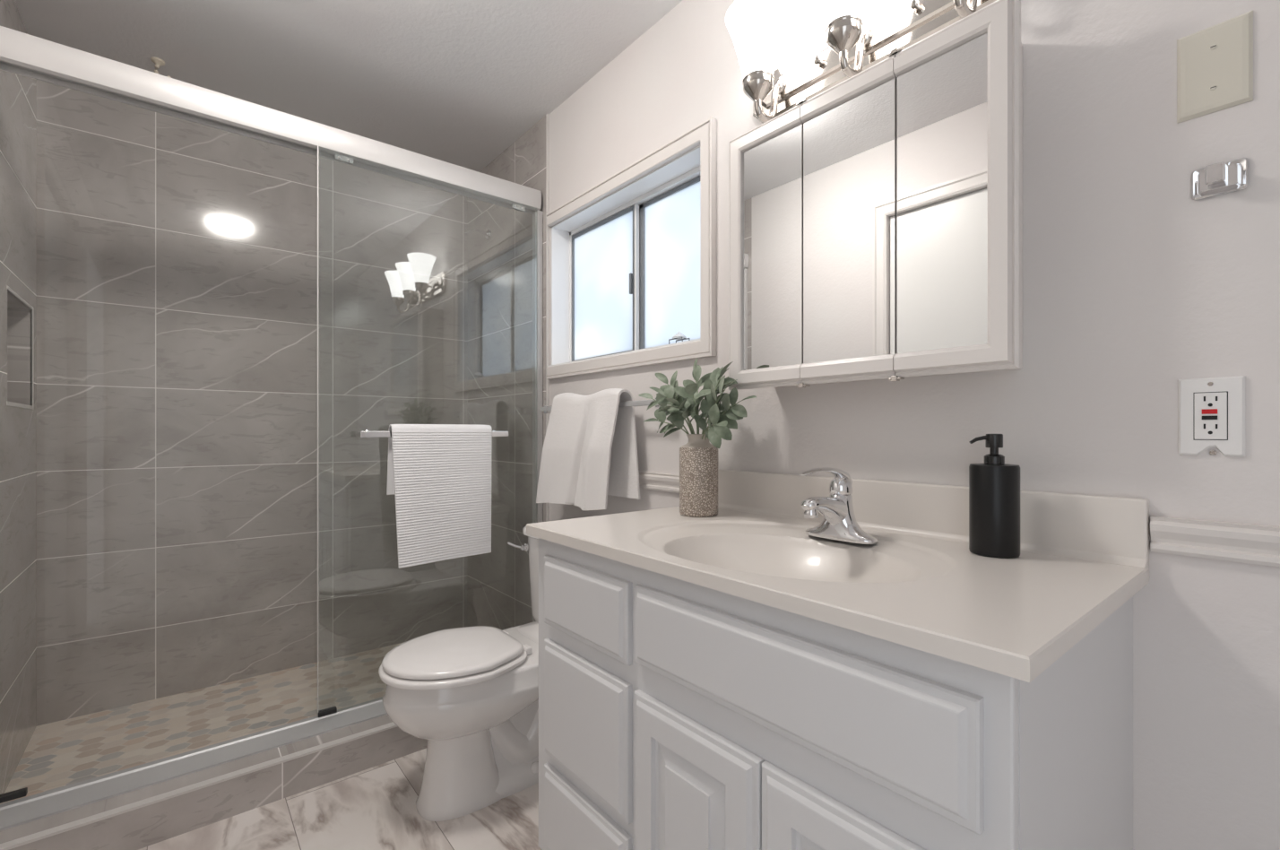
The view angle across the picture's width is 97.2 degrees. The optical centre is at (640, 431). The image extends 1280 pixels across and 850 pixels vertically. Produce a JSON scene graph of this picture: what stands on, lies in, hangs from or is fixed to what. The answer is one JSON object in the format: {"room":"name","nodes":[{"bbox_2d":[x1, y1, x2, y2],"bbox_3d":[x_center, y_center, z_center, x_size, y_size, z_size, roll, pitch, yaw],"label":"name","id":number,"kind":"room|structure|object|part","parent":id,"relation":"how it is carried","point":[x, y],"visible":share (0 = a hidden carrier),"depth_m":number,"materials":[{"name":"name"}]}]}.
{"room":"bathroom","nodes":[
{"label":"bathroom","id":0,"kind":"room"},
{"bbox_2d":[0,0,36,794],"bbox_3d":[-1.940,-0.092,1.665,0.120,2.445,0.925,0,0,-39],"label":"wall","id":1,"kind":"structure","parent":0,"point":[18,93],"depth_m":1.77,"materials":[{"name":"tile"}]},
{"bbox_2d":[6,285,33,409],"bbox_3d":[-1.960,-0.250,1.783,0.006,0.348,0.382,0,0,-39],"label":"trim","id":2,"kind":"structure","parent":1,"relation":"attached to","point":[10,403],"depth_m":1.86,"materials":[{"name":"white"}]},
{"bbox_2d":[0,641,404,804],"bbox_3d":[-1.270,1.083,2.179,1.567,0.094,0.780,0,0,-39],"label":"floor","id":3,"kind":"structure","parent":0,"point":[61,753],"depth_m":2.02,"materials":[{"name":"tile"}]},
{"bbox_2d":[36,79,467,726],"bbox_3d":[-1.584,-0.092,2.490,1.675,2.445,0.100,0,0,-39],"label":"wall","id":4,"kind":"structure","parent":0,"point":[177,258],"depth_m":2.32,"materials":[{"name":"stone"}]},
{"bbox_2d":[138,748,541,849],"bbox_3d":[0.089,1.090,0.526,1.775,0.080,3.100,0,0,-39],"label":"floor","id":5,"kind":"structure","parent":0,"point":[375,808],"depth_m":1.51,"materials":[{"name":"white stone"}]},
{"bbox_2d":[0,714,427,849],"bbox_3d":[-0.959,0.996,1.804,1.574,0.108,0.217,0,0,-39],"label":"shower curb","id":6,"kind":"object","parent":5,"relation":"on","point":[143,826],"visible":0.33,"depth_m":1.53,"materials":[{"name":"stone"}]},
{"bbox_2d":[0,721,397,849],"bbox_3d":[-0.898,0.944,1.730,1.572,0.006,0.026,0,0,-39],"label":"trim","id":7,"kind":"structure","parent":6,"relation":"attached to","point":[87,820],"depth_m":1.48,"materials":[{"name":"white metal"}]},
{"bbox_2d":[0,25,542,830],"bbox_3d":[-0.995,-0.032,1.843,1.565,1.948,0.143,0,0,-39],"label":"shower door","id":8,"kind":"structure","parent":6,"relation":"on","point":[21,53],"depth_m":1.69,"materials":[{"name":"clear glass"}]},
{"bbox_3d":[-1.028,-0.961,1.873,1.551,0.091,0.055,0,0,-39],"label":"header rail","id":9,"kind":"part","parent":8,"relation":"part of","materials":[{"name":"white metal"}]},
{"bbox_2d":[386,423,492,568],"bbox_3d":[-0.710,0.218,2.020,0.362,0.488,0.062,0,0,-39],"label":"bath towel","id":10,"kind":"object","parent":8,"relation":"hanging from","point":[439,475],"visible":1,"depth_m":1.99,"materials":[{"name":"white fabric"}]},
{"bbox_2d":[378,525,538,821],"bbox_3d":[-0.404,0.689,1.746,0.763,0.722,0.509,0,0,-39],"label":"toilet","id":11,"kind":"object","parent":5,"relation":"on","point":[471,692],"visible":0.66,"depth_m":1.55,"materials":[{"name":"white ceramic"}]},
{"bbox_3d":[-0.537,0.648,1.609,0.382,0.019,0.366,0,0,-39],"label":"seat","id":12,"kind":"part","parent":11,"relation":"part of","materials":[{"name":"white plastic"}]},
{"bbox_3d":[-0.537,0.624,1.609,0.364,0.022,0.348,0,0,-39],"label":"lid","id":13,"kind":"part","parent":11,"relation":"part of","materials":[{"name":"white plastic"}]},
{"bbox_3d":[-0.420,0.760,1.705,0.669,0.200,0.352,0,0,-39],"label":"bowl","id":14,"kind":"part","parent":11,"relation":"part of","materials":[{"name":"white ceramic"}]},
{"bbox_3d":[-0.431,0.405,1.991,0.097,0.028,0.030,0,0,44],"label":"flush lever","id":15,"kind":"part","parent":11,"relation":"part of","materials":[{"name":"silver metal"}]},
{"bbox_3d":[-0.192,0.346,1.898,0.244,0.036,0.476,0,0,-39],"label":"tank lid","id":16,"kind":"part","parent":11,"relation":"part of","materials":[{"name":"white ceramic"}]},
{"bbox_3d":[-0.190,0.521,1.900,0.225,0.314,0.452,0,0,-39],"label":"tank","id":17,"kind":"part","parent":11,"relation":"part of","materials":[{"name":"white ceramic"}]},
{"bbox_2d":[538,537,1132,849],"bbox_3d":[0.272,0.643,1.101,0.564,0.814,0.961,0,0,-39],"label":"vanity cabinet","id":18,"kind":"object","parent":5,"relation":"on","point":[675,713],"visible":0.8,"depth_m":0.79,"materials":[{"name":"white wood"}]},
{"bbox_3d":[-0.117,0.835,1.146,0.019,0.181,0.303,0,0,-39],"label":"drawer","id":19,"kind":"part","parent":18,"relation":"part of","materials":[{"name":"white wood"}]},
{"bbox_3d":[-0.117,0.590,1.146,0.019,0.252,0.303,0,0,-39],"label":"drawer","id":20,"kind":"part","parent":18,"relation":"part of","materials":[{"name":"white wood"}]},
{"bbox_3d":[-0.117,0.352,1.146,0.019,0.150,0.303,0,0,-39],"label":"drawer","id":21,"kind":"part","parent":18,"relation":"part of","materials":[{"name":"white wood"}]},
{"bbox_3d":[0.080,0.696,0.905,0.019,0.459,0.282,0,0,-39],"label":"door","id":22,"kind":"part","parent":18,"relation":"part of","materials":[{"name":"white wood"}]},
{"bbox_3d":[0.170,0.344,0.795,0.019,0.138,0.563,0,0,-39],"label":"false drawer","id":23,"kind":"part","parent":18,"relation":"part of","materials":[{"name":"white wood"}]},
{"bbox_2d":[526,468,1149,682],"bbox_3d":[0.273,0.224,1.093,0.571,0.233,0.991,0,0,-39],"label":"vanity countertop","id":24,"kind":"structure","parent":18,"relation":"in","point":[921,586],"depth_m":0.94,"materials":[{"name":"stone"}]},
{"bbox_2d":[679,433,717,517],"bbox_3d":[0.150,0.109,1.439,0.099,0.205,0.099,0,0,-39],"label":"vase","id":25,"kind":"object","parent":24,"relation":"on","point":[698,457],"visible":0.84,"depth_m":1.40,"materials":[{"name":"ceramic"}]},
{"bbox_2d":[638,357,756,448],"bbox_3d":[0.137,-0.061,1.424,0.380,0.247,0.204,0,0,32],"label":"plant","id":26,"kind":"object","parent":25,"relation":"in","point":[683,402],"visible":0.95,"depth_m":1.38,"materials":[{"name":"green plant"}]},
{"bbox_3d":[0.096,0.017,1.467,0.107,0.091,0.004,0,0,27],"label":"stem","id":27,"kind":"part","parent":26,"relation":"part of","materials":[{"name":"green plant"}]},
{"bbox_3d":[0.107,-0.013,1.441,0.078,0.151,0.004,0,0,2],"label":"stem","id":28,"kind":"part","parent":26,"relation":"part of","materials":[{"name":"green plant"}]},
{"bbox_3d":[0.121,-0.001,1.415,0.067,0.126,0.004,0,0,-39],"label":"stem","id":29,"kind":"part","parent":26,"relation":"part of","materials":[{"name":"green plant"}]},
{"bbox_3d":[0.139,-0.013,1.398,0.004,0.151,0.076,0,0,15],"label":"stem","id":30,"kind":"part","parent":26,"relation":"part of","materials":[{"name":"green plant"}]},
{"bbox_3d":[0.173,-0.035,1.386,0.031,0.194,0.099,0,0,-39],"label":"stem","id":31,"kind":"part","parent":26,"relation":"part of","materials":[{"name":"green plant"}]},
{"bbox_3d":[0.176,-0.018,1.370,0.044,0.161,0.122,0,0,-39],"label":"stem","id":32,"kind":"part","parent":26,"relation":"part of","materials":[{"name":"green plant"}]},
{"bbox_3d":[0.193,-0.003,1.370,0.022,0.132,0.140,0,0,-39],"label":"stem","id":33,"kind":"part","parent":26,"relation":"part of","materials":[{"name":"green plant"}]},
{"bbox_2d":[800,467,878,544],"bbox_3d":[0.377,0.144,1.147,0.164,0.147,0.141,0,0,-9],"label":"faucet","id":34,"kind":"object","parent":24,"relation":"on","point":[839,523],"visible":1,"depth_m":1.12,"materials":[{"name":"silver metal"}]},
{"bbox_3d":[0.367,0.163,1.118,0.139,0.072,0.050,0,0,-39],"label":"spout","id":35,"kind":"part","parent":34,"relation":"part of","materials":[{"name":"silver metal"}]},
{"bbox_3d":[0.370,0.096,1.121,0.162,0.050,0.033,0,0,-39],"label":"lever handle","id":36,"kind":"part","parent":34,"relation":"part of","materials":[{"name":"silver metal"}]},
{"bbox_2d":[968,433,1020,558],"bbox_3d":[0.613,0.108,0.975,0.075,0.208,0.075,0,0,-39],"label":"soap dispenser","id":37,"kind":"object","parent":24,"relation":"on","point":[994,484],"visible":1,"depth_m":0.95,"materials":[{"name":"black plastic"}]},
{"bbox_3d":[0.260,0.696,0.685,0.019,0.459,0.278,0,0,-39],"label":"door","id":38,"kind":"part","parent":18,"relation":"part of","materials":[{"name":"white wood"}]},
{"bbox_2d":[15,0,682,172],"bbox_3d":[-0.233,-1.355,0.959,1.825,0.080,4.180,0,0,-39],"label":"ceiling","id":39,"kind":"structure","parent":0,"point":[458,82],"depth_m":1.94,"materials":[{"name":"paint"}]},
{"bbox_2d":[150,56,171,77],"bbox_3d":[-1.703,-1.283,2.005,0.058,0.064,0.040,0,0,-39],"label":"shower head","id":40,"kind":"object","parent":39,"relation":"attached to","point":[158,62],"visible":0.66,"depth_m":1.99,"materials":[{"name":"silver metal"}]},
{"bbox_3d":[-1.699,-1.277,2.008,0.049,0.052,0.012,0,0,-39],"label":"hook arm","id":41,"kind":"part","parent":40,"relation":"part of","materials":[{"name":"metal"}]},
{"bbox_2d":[467,0,1279,849],"bbox_3d":[0.411,-0.092,1.488,0.158,2.445,4.180,0,0,-39],"label":"wall","id":42,"kind":"structure","parent":0,"point":[1134,286],"depth_m":0.95,"materials":[{"name":"white paint"}]},
{"bbox_2d":[464,229,490,239],"bbox_3d":[-0.794,-0.966,2.737,0.122,0.056,0.048,0,0,-39],"label":"shower arm","id":43,"kind":"object","parent":42,"relation":"attached to","point":[487,233],"visible":1,"depth_m":2.74,"materials":[{"name":"silver metal"}]},
{"bbox_2d":[545,113,549,521],"bbox_3d":[-0.383,-0.133,2.337,0.010,2.365,0.009,0,0,-39],"label":"trim","id":44,"kind":"structure","parent":42,"relation":"attached to","point":[547,115],"depth_m":2.33,"materials":[{"name":"white"}]},
{"bbox_2d":[540,397,668,413],"bbox_3d":[-0.140,-0.088,1.989,0.076,0.032,0.715,0,0,-39],"label":"towel rail","id":45,"kind":"object","parent":42,"relation":"attached to","point":[547,409],"visible":0.36,"depth_m":1.79,"materials":[{"name":"grey metal"}]},
{"bbox_2d":[536,388,639,510],"bbox_3d":[-0.205,0.065,1.973,0.116,0.416,0.522,0,0,-39],"label":"hand towel","id":46,"kind":"object","parent":45,"relation":"hanging from","point":[589,454],"visible":0.99,"depth_m":1.90,"materials":[{"name":"white fabric"}]},
{"bbox_2d":[546,116,716,379],"bbox_3d":[-0.035,-0.555,2.004,0.144,0.678,0.926,0,0,-39],"label":"window","id":47,"kind":"structure","parent":42,"relation":"in","point":[634,269],"depth_m":2.01,"materials":[{"name":"white paint"}]},
{"bbox_3d":[-0.148,-0.552,2.210,0.014,0.538,0.427,0,0,-39],"label":"sash","id":48,"kind":"part","parent":47,"relation":"part of","materials":[{"name":"glass"}]},
{"bbox_3d":[-0.148,-0.552,2.210,0.003,0.510,0.399,0,0,-39],"label":"pane","id":49,"kind":"part","parent":47,"relation":"part of","materials":[{"name":"clear glass"}]},
{"bbox_3d":[-0.010,-0.555,2.056,0.040,0.580,0.877,0,0,-39],"label":"frame","id":50,"kind":"part","parent":47,"relation":"part of","materials":[{"name":"white"}]},
{"bbox_3d":[-0.011,-0.552,2.041,0.016,0.538,0.008,0,0,-39],"label":"meeting rail","id":51,"kind":"part","parent":47,"relation":"part of","materials":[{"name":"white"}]},
{"bbox_3d":[0.128,-0.552,1.900,0.014,0.538,0.426,0,0,-39],"label":"sash","id":52,"kind":"part","parent":47,"relation":"part of","materials":[{"name":"glass"}]},
{"bbox_3d":[0.136,-0.552,1.891,0.003,0.510,0.372,0,0,-39],"label":"pane","id":53,"kind":"part","parent":47,"relation":"part of","materials":[{"name":"clear glass"}]},
{"bbox_2d":[668,331,689,344],"bbox_3d":[0.124,-0.294,1.789,0.048,0.044,0.064,0,0,-39],"label":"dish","id":54,"kind":"object","parent":47,"relation":"on","point":[678,336],"visible":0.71,"depth_m":1.78,"materials":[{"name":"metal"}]},
{"bbox_3d":[0.124,-0.283,1.789,0.034,0.023,0.064,0,0,-39],"label":"wire frame","id":55,"kind":"part","parent":54,"relation":"part of","materials":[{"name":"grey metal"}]},
{"bbox_3d":[0.124,-0.305,1.789,0.048,0.022,0.048,0,0,-39],"label":"knob","id":56,"kind":"part","parent":54,"relation":"part of","materials":[{"name":"plastic"}]},
{"bbox_2d":[638,471,679,492],"bbox_3d":[-0.104,0.161,1.990,0.019,0.055,0.875,0,0,-39],"label":"trim","id":57,"kind":"structure","parent":42,"relation":"attached to","point":[667,482],"depth_m":1.78,"materials":[{"name":"white paint"}]},
{"bbox_2d":[725,0,996,123],"bbox_3d":[0.440,-0.876,1.191,0.190,0.248,0.644,0,0,-39],"label":"vanity light","id":58,"kind":"object","parent":42,"relation":"attached to","point":[853,43],"visible":0.98,"depth_m":1.29,"materials":[{"name":"silver metal"}]},
{"bbox_3d":[0.284,-0.921,1.355,0.156,0.157,0.156,0,0,-39],"label":"lamp shade","id":59,"kind":"part","parent":58,"relation":"part of","materials":[{"name":"white glass"}]},
{"bbox_3d":[0.314,-0.816,1.379,0.096,0.127,0.034,0,0,-39],"label":"arm","id":60,"kind":"part","parent":58,"relation":"part of","materials":[{"name":"silver metal"}]},
{"bbox_3d":[0.426,-0.921,1.181,0.156,0.157,0.156,0,0,-39],"label":"lamp shade","id":61,"kind":"part","parent":58,"relation":"part of","materials":[{"name":"white glass"}]},
{"bbox_3d":[0.457,-0.816,1.205,0.096,0.127,0.034,0,0,-39],"label":"arm","id":62,"kind":"part","parent":58,"relation":"part of","materials":[{"name":"silver metal"}]},
{"bbox_3d":[0.599,-0.816,1.031,0.096,0.127,0.034,0,0,-39],"label":"arm","id":63,"kind":"part","parent":58,"relation":"part of","materials":[{"name":"silver metal"}]},
{"bbox_2d":[728,0,1022,389],"bbox_3d":[0.466,-0.410,1.195,0.145,0.629,0.622,0,0,-39],"label":"medicine cabinet","id":64,"kind":"object","parent":42,"relation":"attached to","point":[876,220],"visible":0.99,"depth_m":1.08,"materials":[{"name":"white paint"}]},
{"bbox_3d":[0.288,-0.410,1.315,0.022,0.615,0.212,0,0,-39],"label":"door","id":65,"kind":"part","parent":64,"relation":"part of","materials":[{"name":"white paint"}]},
{"bbox_2d":[743,123,803,370],"bbox_3d":[0.302,-0.410,1.299,0.004,0.527,0.166,0,0,-39],"label":"mirror","id":66,"kind":"object","parent":64,"relation":"attached to","point":[773,160],"depth_m":1.29,"materials":[{"name":"silver metal"}]},
{"bbox_3d":[0.421,-0.410,1.152,0.022,0.615,0.205,0,0,-39],"label":"door","id":67,"kind":"part","parent":64,"relation":"part of","materials":[{"name":"white paint"}]},
{"bbox_2d":[803,77,895,363],"bbox_3d":[0.422,-0.410,1.153,0.004,0.527,0.203,0,0,-39],"label":"mirror","id":68,"kind":"object","parent":64,"relation":"attached to","point":[849,138],"depth_m":1.14,"materials":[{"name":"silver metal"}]},
{"bbox_2d":[897,32,987,353],"bbox_3d":[0.539,-0.410,1.010,0.004,0.527,0.156,0,0,-39],"label":"mirror","id":69,"kind":"object","parent":64,"relation":"attached to","point":[942,90],"depth_m":1.00,"materials":[{"name":"silver metal"}]},
{"bbox_3d":[0.552,-0.410,0.993,0.022,0.615,0.202,0,0,-39],"label":"door","id":70,"kind":"part","parent":64,"relation":"part of","materials":[{"name":"white paint"}]},
{"bbox_2d":[717,468,1149,569],"bbox_3d":[0.486,0.171,1.268,0.020,0.128,0.987,0,0,-39],"label":"backsplash","id":71,"kind":"structure","parent":42,"relation":"attached to","point":[1102,524],"depth_m":1.10,"materials":[{"name":"stone"}]},
{"bbox_2d":[1178,375,1245,456],"bbox_3d":[0.847,-0.022,0.837,0.010,0.116,0.070,0,0,-39],"label":"outlet","id":72,"kind":"object","parent":42,"relation":"attached to","point":[1212,410],"visible":1,"depth_m":0.83,"materials":[{"name":"white plastic"}]},
{"bbox_2d":[1193,391,1228,440],"bbox_3d":[0.845,-0.023,0.836,0.001,0.071,0.036,0,0,-39],"label":"receptacle","id":73,"kind":"object","parent":72,"relation":"attached to","point":[1210,408],"depth_m":0.83,"materials":[{"name":"white plastic"}]},
{"bbox_2d":[1176,9,1253,123],"bbox_3d":[0.849,-0.538,0.835,0.008,0.128,0.079,0,0,-39],"label":"blank plate","id":74,"kind":"object","parent":42,"relation":"attached to","point":[1215,64],"visible":1,"depth_m":0.83,"materials":[{"name":"beige plastic"}]},
{"bbox_2d":[1150,515,1279,567],"bbox_3d":[1.206,0.161,0.391,0.019,0.055,1.276,0,0,-39],"label":"trim","id":75,"kind":"structure","parent":42,"relation":"attached to","point":[1257,544],"depth_m":0.82,"materials":[{"name":"white paint"}]},
{"bbox_2d":[1191,157,1248,200],"bbox_3d":[0.842,-0.371,0.821,0.037,0.045,0.058,0,0,-39],"label":"robe hook","id":76,"kind":"object","parent":42,"relation":"attached to","point":[1223,177],"visible":1,"depth_m":0.82,"materials":[{"name":"silver metal"}]}
]}

